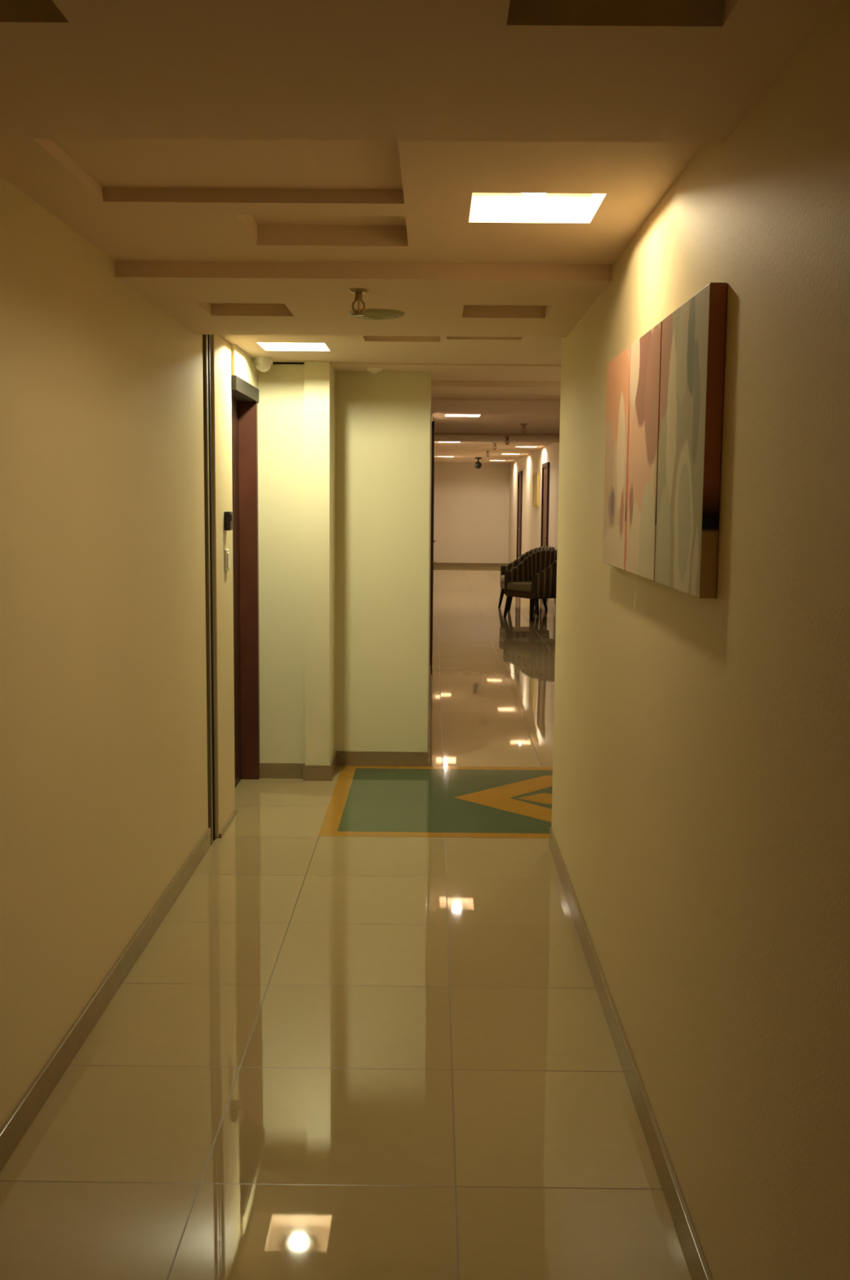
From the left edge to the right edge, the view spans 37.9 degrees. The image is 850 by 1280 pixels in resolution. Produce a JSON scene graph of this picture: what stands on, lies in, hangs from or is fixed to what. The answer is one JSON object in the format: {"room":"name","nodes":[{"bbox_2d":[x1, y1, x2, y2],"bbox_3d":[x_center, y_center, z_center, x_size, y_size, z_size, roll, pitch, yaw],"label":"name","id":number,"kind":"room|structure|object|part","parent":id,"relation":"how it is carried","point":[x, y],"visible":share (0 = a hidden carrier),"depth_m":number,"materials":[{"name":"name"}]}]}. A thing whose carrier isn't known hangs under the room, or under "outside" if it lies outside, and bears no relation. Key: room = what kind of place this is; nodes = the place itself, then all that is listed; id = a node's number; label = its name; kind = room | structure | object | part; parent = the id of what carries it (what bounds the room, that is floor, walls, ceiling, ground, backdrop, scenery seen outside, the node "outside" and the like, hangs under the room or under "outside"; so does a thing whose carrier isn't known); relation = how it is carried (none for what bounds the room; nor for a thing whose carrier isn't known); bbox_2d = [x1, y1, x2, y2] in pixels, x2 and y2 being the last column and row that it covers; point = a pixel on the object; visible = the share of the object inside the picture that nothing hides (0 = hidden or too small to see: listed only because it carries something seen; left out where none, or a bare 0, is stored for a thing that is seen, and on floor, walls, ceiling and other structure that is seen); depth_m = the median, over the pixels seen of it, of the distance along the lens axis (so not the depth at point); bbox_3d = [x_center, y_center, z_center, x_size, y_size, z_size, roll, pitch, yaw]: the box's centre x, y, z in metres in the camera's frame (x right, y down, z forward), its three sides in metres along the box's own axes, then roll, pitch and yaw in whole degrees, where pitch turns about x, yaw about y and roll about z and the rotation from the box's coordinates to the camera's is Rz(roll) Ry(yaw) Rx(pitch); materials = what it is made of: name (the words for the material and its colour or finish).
{"room":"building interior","nodes":[
{"label":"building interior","id":0,"kind":"room"},
{"bbox_2d":[0,175,208,1128],"bbox_3d":[-1.085,0.161,1.073,0.120,2.620,9.080,1,6,0],"label":"wall","id":1,"kind":"structure","parent":0,"point":[104,792],"depth_m":3.66,"materials":[{"name":"paint"}]},
{"bbox_2d":[0,827,210,1171],"bbox_3d":[-1.030,1.419,1.215,0.012,0.088,9.080,1,6,0],"label":"baseboard","id":2,"kind":"structure","parent":1,"relation":"attached to","point":[26,1110],"depth_m":3.70,"materials":[{"name":"tile"}]},
{"bbox_2d":[202,334,215,844],"bbox_3d":[-1.043,-0.357,5.654,0.132,2.620,0.140,1,6,0],"label":"trim","id":3,"kind":"structure","parent":1,"relation":"attached to","point":[206,338],"depth_m":5.64,"materials":[{"name":"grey metal"}]},
{"bbox_2d":[218,808,237,837],"bbox_3d":[-0.967,0.901,6.103,0.012,0.020,0.470,1,6,0],"label":"baseboard","id":4,"kind":"structure","parent":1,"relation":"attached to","point":[235,811],"depth_m":6.07,"materials":[{"name":"tile"}]},
{"bbox_2d":[209,334,235,837],"bbox_3d":[-1.035,-0.392,5.962,0.145,2.620,0.480,1,6,0],"label":"wall pier","id":5,"kind":"object","parent":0,"point":[220,349],"depth_m":5.90,"materials":[{"name":"beige paint"}]},
{"bbox_2d":[224,548,230,572],"bbox_3d":[-0.955,-0.384,5.982,0.019,0.110,0.080,1,6,0],"label":"light switch","id":6,"kind":"object","parent":5,"relation":"attached to","point":[227,554],"visible":1,"depth_m":5.95,"materials":[{"name":"white plastic"}]},
{"bbox_2d":[223,511,232,530],"bbox_3d":[-0.944,-0.573,5.961,0.036,0.090,0.070,1,6,0],"label":"card reader","id":7,"kind":"object","parent":5,"relation":"attached to","point":[228,516],"visible":1,"depth_m":5.93,"materials":[{"name":"black plastic"}]},
{"bbox_2d":[231,344,257,388],"bbox_3d":[-1.013,-1.557,6.474,0.160,0.420,0.800,1,6,0],"label":"wall","id":8,"kind":"structure","parent":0,"point":[242,366],"depth_m":6.37,"materials":[{"name":"beige paint"}]},
{"bbox_2d":[231,375,259,779],"bbox_3d":[-1.015,-0.255,6.620,0.158,2.200,0.798,1,6,0],"label":"door","id":9,"kind":"structure","parent":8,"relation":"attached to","point":[246,395],"depth_m":6.96,"materials":[{"name":"red wood"}]},
{"bbox_2d":[231,398,241,785],"bbox_3d":[-1.064,-0.236,6.624,0.040,2.140,0.720,1,6,0],"label":"leaf","id":10,"kind":"object","parent":9,"relation":"attached to","point":[235,456],"visible":0.14,"depth_m":6.86,"materials":[{"name":"brown wood"}]},
{"bbox_2d":[257,361,335,764],"bbox_3d":[-0.815,-0.530,7.197,0.565,2.620,0.510,1,6,0],"label":"wall","id":11,"kind":"structure","parent":0,"point":[296,404],"depth_m":6.99,"materials":[{"name":"beige paint"}]},
{"bbox_2d":[0,566,692,1279],"bbox_3d":[0.437,0.153,13.349,3.200,0.100,33.700,1,6,0],"label":"floor","id":12,"kind":"structure","parent":0,"point":[329,1057],"depth_m":3.47,"materials":[{"name":"tile"}]},
{"bbox_2d":[318,765,552,838],"bbox_3d":[0.396,0.856,6.701,1.800,0.006,1.590,1,6,0],"label":"inlay","id":13,"kind":"object","parent":12,"relation":"on","point":[366,801],"visible":0.62,"depth_m":6.59,"materials":[{"name":"green tile"}]},
{"bbox_2d":[497,546,555,611],"bbox_3d":[1.529,-0.915,18.313,0.759,0.924,0.764,-1,7,-10],"label":"armchair","id":14,"kind":"object","parent":12,"relation":"on","point":[511,566],"visible":0.35,"depth_m":18.54,"materials":[{"name":"fabric"}]},
{"bbox_3d":[1.153,-0.640,18.563,0.094,0.315,0.084,-1,7,-10],"label":"leg","id":15,"kind":"part","parent":14,"relation":"part of","materials":[{"name":"black wood"}]},
{"bbox_3d":[1.437,-0.789,18.312,0.525,0.084,0.630,-1,7,-10],"label":"seat rail","id":16,"kind":"part","parent":14,"relation":"part of","materials":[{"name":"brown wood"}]},
{"bbox_2d":[500,574,504,583],"bbox_3d":[1.448,-0.888,18.302,0.588,0.116,0.536,-1,7,-10],"label":"seat cushion","id":17,"kind":"object","parent":14,"relation":"on","point":[502,576],"depth_m":18.38,"materials":[{"name":"fabric"}]},
{"bbox_3d":[1.245,-0.578,18.020,0.094,0.315,0.084,-1,7,-10],"label":"leg","id":18,"kind":"part","parent":14,"relation":"part of","materials":[{"name":"black wood"}]},
{"bbox_3d":[1.729,-0.583,18.102,0.116,0.315,0.084,-1,7,-10],"label":"leg","id":19,"kind":"part","parent":14,"relation":"part of","materials":[{"name":"black wood"}]},
{"bbox_2d":[502,550,556,621],"bbox_3d":[1.570,-0.759,16.943,0.759,0.924,0.764,-3,8,-31],"label":"armchair","id":20,"kind":"object","parent":12,"relation":"on","point":[534,579],"visible":0.68,"depth_m":16.91,"materials":[{"name":"fabric"}]},
{"bbox_3d":[1.139,-0.468,17.038,0.094,0.315,0.084,-3,8,-31],"label":"leg","id":21,"kind":"part","parent":20,"relation":"part of","materials":[{"name":"black wood"}]},
{"bbox_2d":[506,581,531,592],"bbox_3d":[1.501,-0.729,16.903,0.588,0.116,0.536,-3,8,-31],"label":"seat cushion","id":22,"kind":"object","parent":20,"relation":"on","point":[512,586],"depth_m":16.77,"materials":[{"name":"fabric"}]},
{"bbox_3d":[1.491,-0.629,16.909,0.525,0.084,0.630,-3,8,-31],"label":"seat rail","id":23,"kind":"part","parent":20,"relation":"part of","materials":[{"name":"brown wood"}]},
{"bbox_3d":[1.429,-0.412,16.569,0.094,0.315,0.084,-3,8,-31],"label":"leg","id":24,"kind":"part","parent":20,"relation":"part of","materials":[{"name":"black wood"}]},
{"bbox_3d":[1.558,-0.493,17.294,0.116,0.315,0.084,-3,8,-31],"label":"leg","id":25,"kind":"part","parent":20,"relation":"part of","materials":[{"name":"black wood"}]},
{"bbox_2d":[335,371,430,751],"bbox_3d":[-0.254,-0.548,7.397,0.555,2.620,0.100,1,6,0],"label":"wall","id":26,"kind":"structure","parent":0,"point":[383,418],"depth_m":7.36,"materials":[{"name":"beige paint"}]},
{"bbox_2d":[259,751,429,781],"bbox_3d":[-0.491,0.737,7.281,1.027,0.088,0.425,1,6,0],"label":"baseboard","id":27,"kind":"structure","parent":26,"relation":"attached to","point":[344,757],"depth_m":7.47,"materials":[{"name":"tile"}]},
{"bbox_2d":[0,0,839,463],"bbox_3d":[0.483,-2.306,13.070,3.150,0.250,33.700,1,6,0],"label":"ceiling","id":28,"kind":"structure","parent":0,"point":[242,167],"depth_m":2.75,"materials":[{"name":"paint"}]},
{"bbox_2d":[253,356,273,372],"bbox_3d":[-0.872,-1.489,6.682,0.110,0.086,0.110,1,6,0],"label":"dome camera","id":29,"kind":"object","parent":28,"relation":"attached to","point":[263,364],"visible":0.88,"depth_m":6.65,"materials":[{"name":"white plastic"}]},
{"bbox_2d":[348,288,368,316],"bbox_3d":[-0.224,-1.137,4.181,0.072,0.085,0.072,1,6,0],"label":"sprinkler","id":30,"kind":"object","parent":28,"relation":"attached to","point":[358,292],"visible":1,"depth_m":4.17,"materials":[{"name":"gold metal"}]},
{"bbox_2d":[366,368,382,373],"bbox_3d":[-0.289,-1.536,7.074,0.090,0.024,0.090,1,6,0],"label":"smoke detector","id":31,"kind":"object","parent":28,"relation":"attached to","point":[370,370],"visible":1,"depth_m":7.05,"materials":[{"name":"white plastic"}]},
{"bbox_2d":[347,308,404,320],"bbox_3d":[-0.183,-1.225,4.694,0.216,0.025,0.216,1,6,0],"label":"ceiling vent","id":32,"kind":"object","parent":28,"relation":"attached to","point":[376,314],"depth_m":4.64,"materials":[{"name":"beige metal"}]},
{"bbox_2d":[474,457,481,468],"bbox_3d":[1.105,-3.673,25.743,0.150,0.235,0.150,1,6,0],"label":"security camera","id":33,"kind":"object","parent":28,"relation":"attached to","point":[477,464],"visible":1,"depth_m":25.70,"materials":[{"name":"black plastic"}]},
{"bbox_2d":[504,436,510,444],"bbox_3d":[1.082,-2.620,16.301,0.086,0.102,0.086,1,6,0],"label":"sprinkler","id":34,"kind":"object","parent":28,"relation":"attached to","point":[507,437],"visible":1,"depth_m":16.29,"materials":[{"name":"gold metal"}]},
{"bbox_2d":[520,423,527,433],"bbox_3d":[1.037,-2.220,13.025,0.086,0.102,0.086,1,6,0],"label":"sprinkler","id":35,"kind":"object","parent":28,"relation":"attached to","point":[522,424],"visible":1,"depth_m":13.01,"materials":[{"name":"gold metal"}]},
{"bbox_2d":[522,193,545,196],"bbox_3d":[0.282,-1.171,3.197,0.170,0.050,0.170,1,6,0],"label":"recessed light","id":36,"kind":"object","parent":28,"relation":"in","point":[526,194],"depth_m":3.20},
{"bbox_2d":[426,374,431,741],"bbox_3d":[0.050,-1.819,18.644,0.120,2.620,22.540,1,6,0],"label":"wall","id":37,"kind":"structure","parent":0,"point":[430,453],"depth_m":8.77,"materials":[{"name":"beige paint"}]},
{"bbox_2d":[426,665,431,761],"bbox_3d":[0.105,-0.555,18.736,0.012,0.088,22.640,1,6,0],"label":"baseboard","id":38,"kind":"structure","parent":37,"relation":"attached to","point":[428,713],"depth_m":8.84,"materials":[{"name":"tile"}]},
{"bbox_2d":[429,421,434,674],"bbox_3d":[0.063,-0.827,11.309,0.022,2.300,0.060,1,6,0],"label":"door frame","id":39,"kind":"structure","parent":37,"relation":"attached to","point":[433,426],"depth_m":11.28,"materials":[{"name":"brown wood"}]},
{"bbox_2d":[432,467,434,581],"bbox_3d":[0.110,-1.474,17.475,0.022,2.200,0.060,1,6,0],"label":"door frame","id":40,"kind":"structure","parent":37,"relation":"attached to","point":[433,468],"depth_m":17.38,"materials":[{"name":"brown wood"}]},
{"bbox_2d":[433,462,510,563],"bbox_3d":[1.101,-3.083,29.885,2.050,2.620,0.100,1,6,0],"label":"wall","id":41,"kind":"structure","parent":0,"point":[471,504],"depth_m":29.84,"materials":[{"name":"beige paint"}]},
{"bbox_2d":[433,562,507,566],"bbox_3d":[1.100,-1.818,29.972,1.830,0.088,0.012,1,6,0],"label":"baseboard","id":42,"kind":"structure","parent":41,"relation":"attached to","point":[437,564],"depth_m":29.97,"materials":[{"name":"tile"}]},
{"bbox_2d":[508,442,559,604],"bbox_3d":[1.983,-1.699,17.732,0.100,2.620,24.350,1,6,0],"label":"wall","id":43,"kind":"structure","parent":0,"point":[531,463],"depth_m":22.89,"materials":[{"name":"beige paint"}]},
{"bbox_2d":[515,475,519,559],"bbox_3d":[1.980,-2.474,26.445,0.035,2.200,0.060,1,6,0],"label":"door frame","id":44,"kind":"structure","parent":43,"relation":"attached to","point":[517,475],"depth_m":26.41,"materials":[{"name":"brown wood"}]},
{"bbox_2d":[517,474,520,557],"bbox_3d":[1.988,-2.396,25.981,0.012,2.130,0.880,1,6,0],"label":"leaf","id":45,"kind":"object","parent":43,"relation":"attached to","point":[519,482],"visible":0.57,"depth_m":26.13,"materials":[{"name":"red wood"}]},
{"bbox_2d":[519,471,522,556],"bbox_3d":[1.973,-2.368,25.511,0.035,2.200,0.060,1,6,0],"label":"door frame","id":46,"kind":"structure","parent":43,"relation":"attached to","point":[521,490],"depth_m":25.46,"materials":[{"name":"brown wood"}]},
{"bbox_2d":[507,563,555,610],"bbox_3d":[1.916,-0.441,17.875,0.012,0.088,24.350,1,6,0],"label":"baseboard","id":47,"kind":"structure","parent":43,"relation":"attached to","point":[551,603],"depth_m":18.78,"materials":[{"name":"tile"}]},
{"bbox_2d":[532,471,538,506],"bbox_3d":[1.955,-2.665,21.905,0.030,0.600,0.960,1,6,0],"label":"framed picture","id":48,"kind":"object","parent":43,"relation":"attached to","point":[535,475],"visible":1,"depth_m":21.83,"materials":[{"name":"gold metal"}]},
{"bbox_2d":[533,475,537,502],"bbox_3d":[1.962,-2.664,21.905,0.015,0.480,0.840,1,6,0],"label":"print","id":49,"kind":"object","parent":48,"relation":"attached to","point":[535,477],"depth_m":21.99,"materials":[{"name":"paper"}]},
{"bbox_2d":[540,467,543,546],"bbox_3d":[1.935,-1.799,20.483,0.035,2.200,0.060,1,6,0],"label":"door frame","id":50,"kind":"structure","parent":43,"relation":"attached to","point":[542,484],"depth_m":20.42,"materials":[{"name":"brown wood"}]},
{"bbox_2d":[542,466,546,546],"bbox_3d":[1.942,-1.722,20.019,0.012,2.130,0.880,1,6,0],"label":"leaf","id":51,"kind":"object","parent":43,"relation":"attached to","point":[544,489],"visible":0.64,"depth_m":20.09,"materials":[{"name":"red wood"}]},
{"bbox_2d":[542,462,549,467],"bbox_3d":[1.940,-2.810,19.896,0.035,0.060,1.000,1,6,0],"label":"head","id":52,"kind":"object","parent":43,"relation":"attached to","point":[545,464],"visible":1,"depth_m":19.86},
{"bbox_2d":[545,462,549,600],"bbox_3d":[1.927,-1.694,19.549,0.035,2.200,0.060,1,6,0],"label":"door frame","id":53,"kind":"structure","parent":43,"relation":"attached to","point":[548,466],"depth_m":19.48,"materials":[{"name":"brown wood"}]},
{"bbox_2d":[551,0,849,1279],"bbox_3d":[0.636,0.173,1.097,0.140,2.620,9.150,1,6,0],"label":"wall","id":54,"kind":"structure","parent":0,"point":[700,824],"depth_m":2.24,"materials":[{"name":"paint"}]},
{"bbox_2d":[548,826,712,1279],"bbox_3d":[0.549,1.430,1.240,0.012,0.088,9.150,1,6,0],"label":"baseboard","id":55,"kind":"structure","parent":54,"relation":"attached to","point":[696,1263],"depth_m":3.21,"materials":[{"name":"tile"}]},
{"bbox_2d":[602,282,727,598],"bbox_3d":[0.568,-0.465,3.128,0.034,0.610,1.430,1,6,0],"label":"canvas painting","id":56,"kind":"object","parent":54,"relation":"attached to","point":[664,391],"visible":1,"depth_m":2.77}
]}

